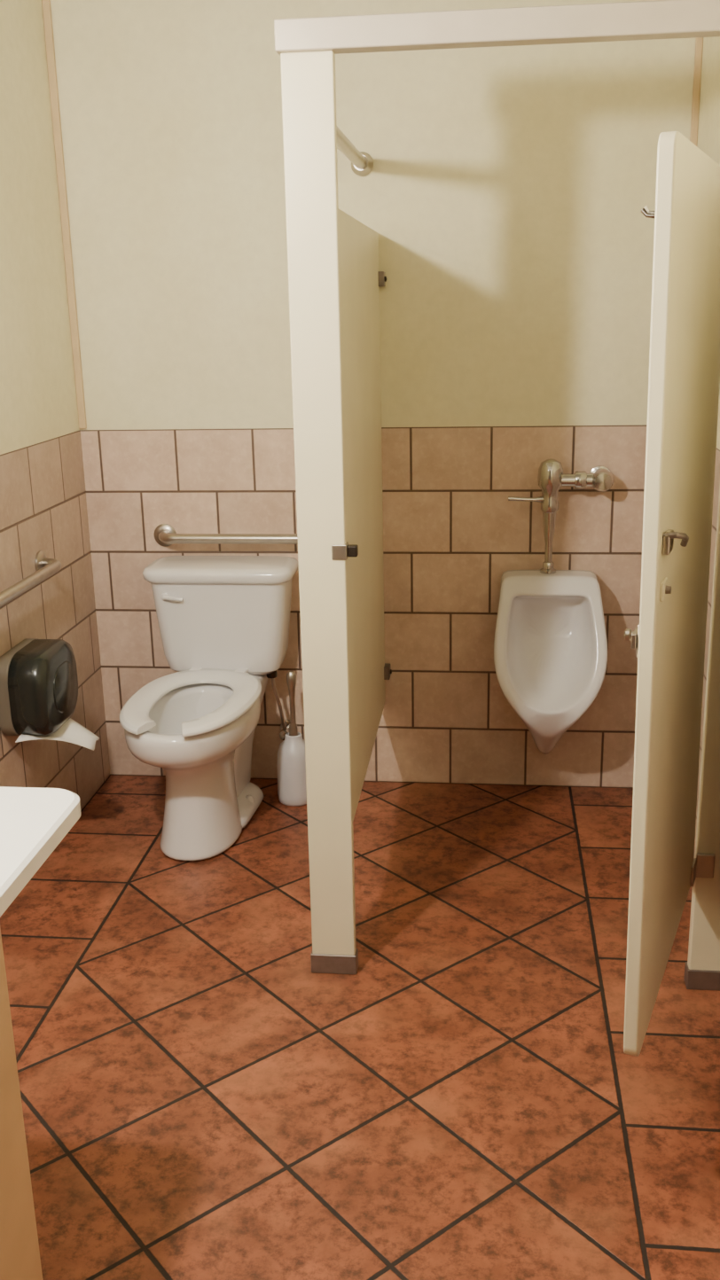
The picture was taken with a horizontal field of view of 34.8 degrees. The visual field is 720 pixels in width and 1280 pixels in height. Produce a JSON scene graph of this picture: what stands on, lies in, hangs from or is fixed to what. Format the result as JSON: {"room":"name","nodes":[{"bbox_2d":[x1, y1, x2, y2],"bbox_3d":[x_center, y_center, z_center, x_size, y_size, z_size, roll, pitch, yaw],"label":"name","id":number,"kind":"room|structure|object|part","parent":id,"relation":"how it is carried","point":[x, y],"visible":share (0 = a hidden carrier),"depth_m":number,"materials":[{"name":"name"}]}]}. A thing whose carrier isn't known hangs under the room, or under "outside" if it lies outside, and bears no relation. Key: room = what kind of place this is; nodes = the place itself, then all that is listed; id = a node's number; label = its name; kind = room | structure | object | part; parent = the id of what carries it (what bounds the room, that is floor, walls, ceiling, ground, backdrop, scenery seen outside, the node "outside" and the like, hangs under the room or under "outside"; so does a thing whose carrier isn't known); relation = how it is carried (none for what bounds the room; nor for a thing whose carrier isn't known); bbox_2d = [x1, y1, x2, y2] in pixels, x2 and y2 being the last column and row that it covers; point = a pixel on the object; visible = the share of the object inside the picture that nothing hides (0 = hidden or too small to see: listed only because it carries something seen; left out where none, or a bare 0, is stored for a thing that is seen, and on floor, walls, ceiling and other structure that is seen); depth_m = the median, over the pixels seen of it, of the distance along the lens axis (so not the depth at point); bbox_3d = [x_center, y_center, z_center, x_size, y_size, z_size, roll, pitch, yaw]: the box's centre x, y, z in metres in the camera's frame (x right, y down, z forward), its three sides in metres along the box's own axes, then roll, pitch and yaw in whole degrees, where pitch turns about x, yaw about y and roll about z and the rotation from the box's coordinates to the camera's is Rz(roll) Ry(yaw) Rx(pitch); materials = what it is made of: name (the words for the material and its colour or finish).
{"room":"public restroom","nodes":[
{"label":"public restroom","id":0,"kind":"room"},
{"bbox_2d":[0,0,109,811],"bbox_3d":[-1.276,-0.030,1.064,0.100,2.700,5.600,1,16,6],"label":"wall","id":1,"kind":"structure","parent":0,"point":[43,503],"depth_m":3.40,"materials":[{"name":"paint"}]},
{"bbox_2d":[0,550,61,607],"bbox_3d":[-0.976,-0.078,2.921,0.080,0.076,1.151,1,16,6],"label":"grab bar","id":2,"kind":"object","parent":1,"relation":"attached to","point":[45,567],"visible":1,"depth_m":3.22,"materials":[{"name":"metal"}]},
{"bbox_2d":[0,638,99,750],"bbox_3d":[-0.878,0.174,3.266,0.204,0.321,0.295,1,16,6],"label":"dispenser","id":3,"kind":"object","parent":1,"relation":"attached to","point":[39,681],"visible":1,"depth_m":3.17,"materials":[{"name":"grey plastic"}]},
{"bbox_3d":[-0.961,0.132,3.271,0.039,0.230,0.270,1,16,6],"label":"plate","id":4,"kind":"part","parent":3,"relation":"part of","materials":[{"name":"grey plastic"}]},
{"bbox_2d":[347,544,358,556],"bbox_3d":[-0.017,-0.199,2.568,0.023,0.025,0.022,1,16,6],"label":"door latch","id":5,"kind":"object","parent":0,"point":[352,549],"depth_m":2.56,"materials":[{"name":"black metal"}]},
{"bbox_2d":[0,774,719,1279],"bbox_3d":[-0.244,1.326,1.343,2.120,0.100,5.800,1,16,6],"label":"floor","id":6,"kind":"structure","parent":0,"point":[199,1102],"depth_m":2.54,"materials":[{"name":"tile"}]},
{"bbox_2d":[0,786,81,1279],"bbox_3d":[-0.848,0.735,1.425,0.681,1.011,1.255,1,16,6],"label":"sink vanity","id":7,"kind":"object","parent":6,"relation":"on","point":[34,821],"visible":1,"depth_m":1.65,"materials":[{"name":"laminate"}]},
{"bbox_2d":[0,786,81,916],"bbox_3d":[-0.855,0.433,1.337,0.681,0.037,1.255,1,16,6],"label":"countertop","id":8,"kind":"structure","parent":7,"relation":"on","point":[34,821],"depth_m":1.75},
{"bbox_2d":[119,555,298,860],"bbox_3d":[-0.468,0.210,3.570,0.484,0.807,0.772,1,16,6],"label":"toilet","id":9,"kind":"object","parent":6,"relation":"on","point":[223,621],"visible":0.99,"depth_m":3.62,"materials":[{"name":"white ceramic"}]},
{"bbox_3d":[-0.592,-0.132,3.639,0.062,0.020,0.019,1,16,6],"label":"flush lever","id":10,"kind":"part","parent":9,"relation":"part of","materials":[{"name":"white ceramic"}]},
{"bbox_3d":[-0.506,0.179,3.464,0.386,0.028,0.571,2,17,10],"label":"seat","id":11,"kind":"part","parent":9,"relation":"part of","materials":[{"name":"white plastic"}]},
{"bbox_3d":[-0.501,0.411,3.530,0.378,0.445,0.573,2,17,10],"label":"bowl","id":12,"kind":"part","parent":9,"relation":"part of","materials":[{"name":"white ceramic"}]},
{"bbox_3d":[-0.447,-0.229,3.713,0.484,0.046,0.237,1,16,6],"label":"tank lid","id":13,"kind":"part","parent":9,"relation":"part of","materials":[{"name":"white ceramic"}]},
{"bbox_3d":[-0.442,-0.059,3.769,0.440,0.314,0.212,1,16,6],"label":"tank","id":14,"kind":"part","parent":9,"relation":"part of","materials":[{"name":"white ceramic"}]},
{"bbox_2d":[276,671,306,806],"bbox_3d":[-0.220,0.320,3.802,0.120,0.455,0.120,1,16,6],"label":"toilet brush","id":15,"kind":"object","parent":6,"relation":"on","point":[292,787],"depth_m":3.78,"materials":[{"name":"white plastic"}]},
{"bbox_2d":[310,948,358,974],"bbox_3d":[-0.064,0.800,2.866,0.115,0.052,0.040,1,16,6],"label":"shoe","id":16,"kind":"object","parent":6,"relation":"on","point":[320,963],"visible":0.88,"depth_m":2.85,"materials":[{"name":"metal"}]},
{"bbox_2d":[280,50,356,955],"bbox_3d":[-0.084,-0.176,2.582,0.107,2.076,0.030,1,16,6],"label":"pilaster","id":17,"kind":"object","parent":16,"relation":"on","point":[308,78],"visible":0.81,"depth_m":2.52,"materials":[{"name":"beige metal"}]},
{"bbox_2d":[331,541,348,560],"bbox_3d":[-0.044,-0.200,2.571,0.034,0.035,0.038,1,16,6],"label":"keeper plate","id":18,"kind":"object","parent":17,"relation":"attached to","point":[339,551],"visible":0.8,"depth_m":2.55,"materials":[{"name":"silver metal"}]},
{"bbox_3d":[-0.044,-0.200,2.571,0.034,0.035,0.038,1,16,6],"label":"plate","id":19,"kind":"part","parent":18,"relation":"part of","materials":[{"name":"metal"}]},
{"bbox_2d":[336,126,366,169],"bbox_3d":[-0.058,-1.261,2.881,0.036,0.036,1.153,1,16,6],"label":"tube","id":20,"kind":"object","parent":17,"relation":"attached to","point":[344,144],"visible":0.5,"depth_m":3.06,"materials":[{"name":"metal"}]},
{"bbox_2d":[273,0,719,55],"bbox_3d":[0.338,-1.195,2.235,1.016,0.058,0.054,1,16,6],"label":"headrail","id":21,"kind":"object","parent":17,"relation":"on","point":[658,19],"visible":0.91,"depth_m":2.22,"materials":[{"name":"metal"}]},
{"bbox_2d":[683,961,719,990],"bbox_3d":[0.835,0.810,2.766,0.100,0.052,0.040,1,16,6],"label":"shoe","id":22,"kind":"object","parent":6,"relation":"on","point":[702,979],"visible":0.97,"depth_m":2.75,"materials":[{"name":"metal"}]},
{"bbox_2d":[686,485,719,970],"bbox_3d":[0.801,-0.156,2.452,0.116,2.076,0.096,1,16,6],"label":"pilaster","id":23,"kind":"object","parent":22,"relation":"on","point":[704,933],"depth_m":2.64,"materials":[{"name":"beige metal"}]},
{"bbox_2d":[623,131,719,1056],"bbox_3d":[0.594,-0.080,2.137,0.042,1.527,0.720,6,18,22],"label":"door","id":24,"kind":"structure","parent":23,"relation":"attached to","point":[683,379],"depth_m":1.96,"materials":[{"name":"beige metal"}]},
{"bbox_2d":[636,623,639,657],"bbox_3d":[0.456,-0.007,1.862,0.005,0.055,0.065,6,18,22],"label":"latch plate","id":25,"kind":"object","parent":24,"relation":"attached to","point":[638,623],"visible":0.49,"depth_m":1.83,"materials":[{"name":"silver metal"}]},
{"bbox_3d":[0.456,-0.007,1.862,0.004,0.055,0.065,5,18,23],"label":"plate","id":26,"kind":"part","parent":25,"relation":"part of","materials":[{"name":"silver metal"}]},
{"bbox_2d":[624,585,671,640],"bbox_3d":[0.463,-0.043,1.853,0.070,0.097,0.020,5,17,20],"label":"latch","id":27,"kind":"object","parent":24,"relation":"attached to","point":[628,632],"depth_m":1.86,"materials":[{"name":"metal"}]},
{"bbox_3d":[0.441,-0.008,1.871,0.020,0.020,0.020,5,18,23],"label":"latch knob","id":28,"kind":"part","parent":27,"relation":"part of","materials":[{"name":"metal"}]},
{"bbox_3d":[0.489,-0.080,1.834,0.014,0.016,0.016,5,18,23],"label":"indicator knob","id":29,"kind":"part","parent":27,"relation":"part of","materials":[{"name":"metal"}]},
{"bbox_2d":[640,205,655,218],"bbox_3d":[0.428,-0.630,1.694,0.030,0.019,0.012,6,18,22],"label":"coat hook","id":30,"kind":"object","parent":24,"relation":"attached to","point":[644,211],"visible":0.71,"depth_m":1.69,"materials":[{"name":"silver metal"}]},
{"bbox_2d":[659,577,668,600],"bbox_3d":[0.486,-0.081,1.837,0.006,0.030,0.045,5,17,23],"label":"plate","id":31,"kind":"object","parent":24,"relation":"attached to","point":[665,581],"visible":0.98,"depth_m":1.82,"materials":[{"name":"beige metal"}]},
{"bbox_2d":[662,529,673,554],"bbox_3d":[0.487,-0.155,1.815,0.012,0.034,0.045,5,18,23],"label":"cover","id":32,"kind":"object","parent":24,"relation":"attached to","point":[667,543],"visible":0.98,"depth_m":1.80,"materials":[{"name":"metal"}]},
{"bbox_2d":[662,531,688,546],"bbox_3d":[0.499,-0.159,1.813,0.035,0.031,0.055,5,18,23],"label":"door pull","id":33,"kind":"object","parent":24,"relation":"attached to","point":[684,538],"depth_m":1.79,"materials":[{"name":"silver metal"}]},
{"bbox_3d":[0.765,0.533,2.634,0.006,0.050,0.050,6,18,22],"label":"hinge","id":34,"kind":"part","parent":23,"relation":"part of","materials":[{"name":"metal"}]},
{"bbox_3d":[0.765,0.533,2.634,0.006,0.050,0.050,5,18,23],"label":"plate","id":35,"kind":"part","parent":23,"relation":"part of","materials":[{"name":"metal"}]},
{"bbox_2d":[50,0,695,788],"bbox_3d":[0.040,-0.816,3.670,2.120,2.700,0.100,1,16,6],"label":"wall","id":36,"kind":"structure","parent":0,"point":[506,189],"depth_m":3.57,"materials":[{"name":"paint"}]},
{"bbox_2d":[41,0,86,429],"bbox_3d":[-0.920,-1.399,3.550,0.024,1.475,0.012,1,16,6],"label":"trim","id":37,"kind":"structure","parent":36,"relation":"attached to","point":[46,3],"depth_m":3.56,"materials":[{"name":"beige paint"}]},
{"bbox_2d":[153,523,297,546],"bbox_3d":[-0.337,-0.336,3.758,0.714,0.076,0.080,1,16,6],"label":"grab bar","id":38,"kind":"object","parent":36,"relation":"attached to","point":[165,534],"visible":0.56,"depth_m":3.74,"materials":[{"name":"metal"}]},
{"bbox_2d":[338,208,385,820],"bbox_3d":[-0.003,-0.353,3.147,0.025,1.505,1.141,1,16,6],"label":"partition panel","id":39,"kind":"object","parent":36,"relation":"attached to","point":[359,267],"depth_m":3.13,"materials":[{"name":"beige metal"}]},
{"bbox_2d":[351,151,373,176],"bbox_3d":[0.005,-1.420,3.422,0.068,0.068,0.040,1,16,6],"label":"flange","id":40,"kind":"object","parent":36,"relation":"attached to","point":[367,169],"visible":0.73,"depth_m":3.42,"materials":[{"name":"metal"}]},
{"bbox_2d":[377,271,385,286],"bbox_3d":[0.045,-1.101,3.506,0.060,0.044,0.049,1,16,6],"label":"bracket","id":41,"kind":"object","parent":36,"relation":"attached to","point":[381,276],"visible":0.45,"depth_m":3.48,"materials":[{"name":"metal"}]},
{"bbox_2d":[383,663,390,679],"bbox_3d":[0.071,0.106,3.858,0.060,0.044,0.049,1,16,6],"label":"bracket","id":42,"kind":"object","parent":36,"relation":"attached to","point":[386,668],"visible":0.4,"depth_m":3.83,"materials":[{"name":"metal"}]},
{"bbox_2d":[493,569,607,754],"bbox_3d":[0.599,0.106,3.654,0.348,0.613,0.316,1,16,6],"label":"urinal","id":43,"kind":"object","parent":36,"relation":"attached to","point":[550,643],"visible":1,"depth_m":3.61,"materials":[{"name":"white ceramic"}]},
{"bbox_2d":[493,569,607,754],"bbox_3d":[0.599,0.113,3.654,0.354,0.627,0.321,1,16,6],"label":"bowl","id":44,"kind":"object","parent":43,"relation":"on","point":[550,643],"depth_m":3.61,"materials":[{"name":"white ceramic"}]},
{"bbox_2d":[507,458,613,574],"bbox_3d":[0.627,-0.392,3.613,0.325,0.360,0.112,1,16,6],"label":"valve","id":45,"kind":"object","parent":36,"relation":"attached to","point":[550,477],"depth_m":3.55,"materials":[{"name":"silver metal"}]},
{"bbox_2d":[689,37,702,146],"bbox_3d":[0.966,-1.377,3.340,0.020,1.475,0.012,1,16,6],"label":"trim","id":46,"kind":"structure","parent":36,"relation":"attached to","point":[698,42],"depth_m":3.28,"materials":[{"name":"beige paint"}]},
{"bbox_2d":[631,626,637,648],"bbox_3d":[0.453,-0.008,1.868,0.008,0.025,0.086,5,18,22],"label":"slide","id":47,"kind":"object","parent":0,"point":[634,635],"depth_m":1.83,"materials":[{"name":"silver metal"}]},
{"bbox_2d":[695,853,715,878],"bbox_3d":[0.800,0.524,2.664,0.042,0.060,0.009,1,16,6],"label":"bracket","id":48,"kind":"object","parent":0,"point":[705,866],"depth_m":2.66,"materials":[{"name":"brown metal"}]},
{"bbox_2d":[693,36,719,859],"bbox_3d":[0.732,-0.006,0.840,0.100,2.700,5.600,1,16,6],"label":"wall","id":49,"kind":"structure","parent":0,"point":[708,128],"depth_m":3.09,"materials":[{"name":"paint"}]}
]}

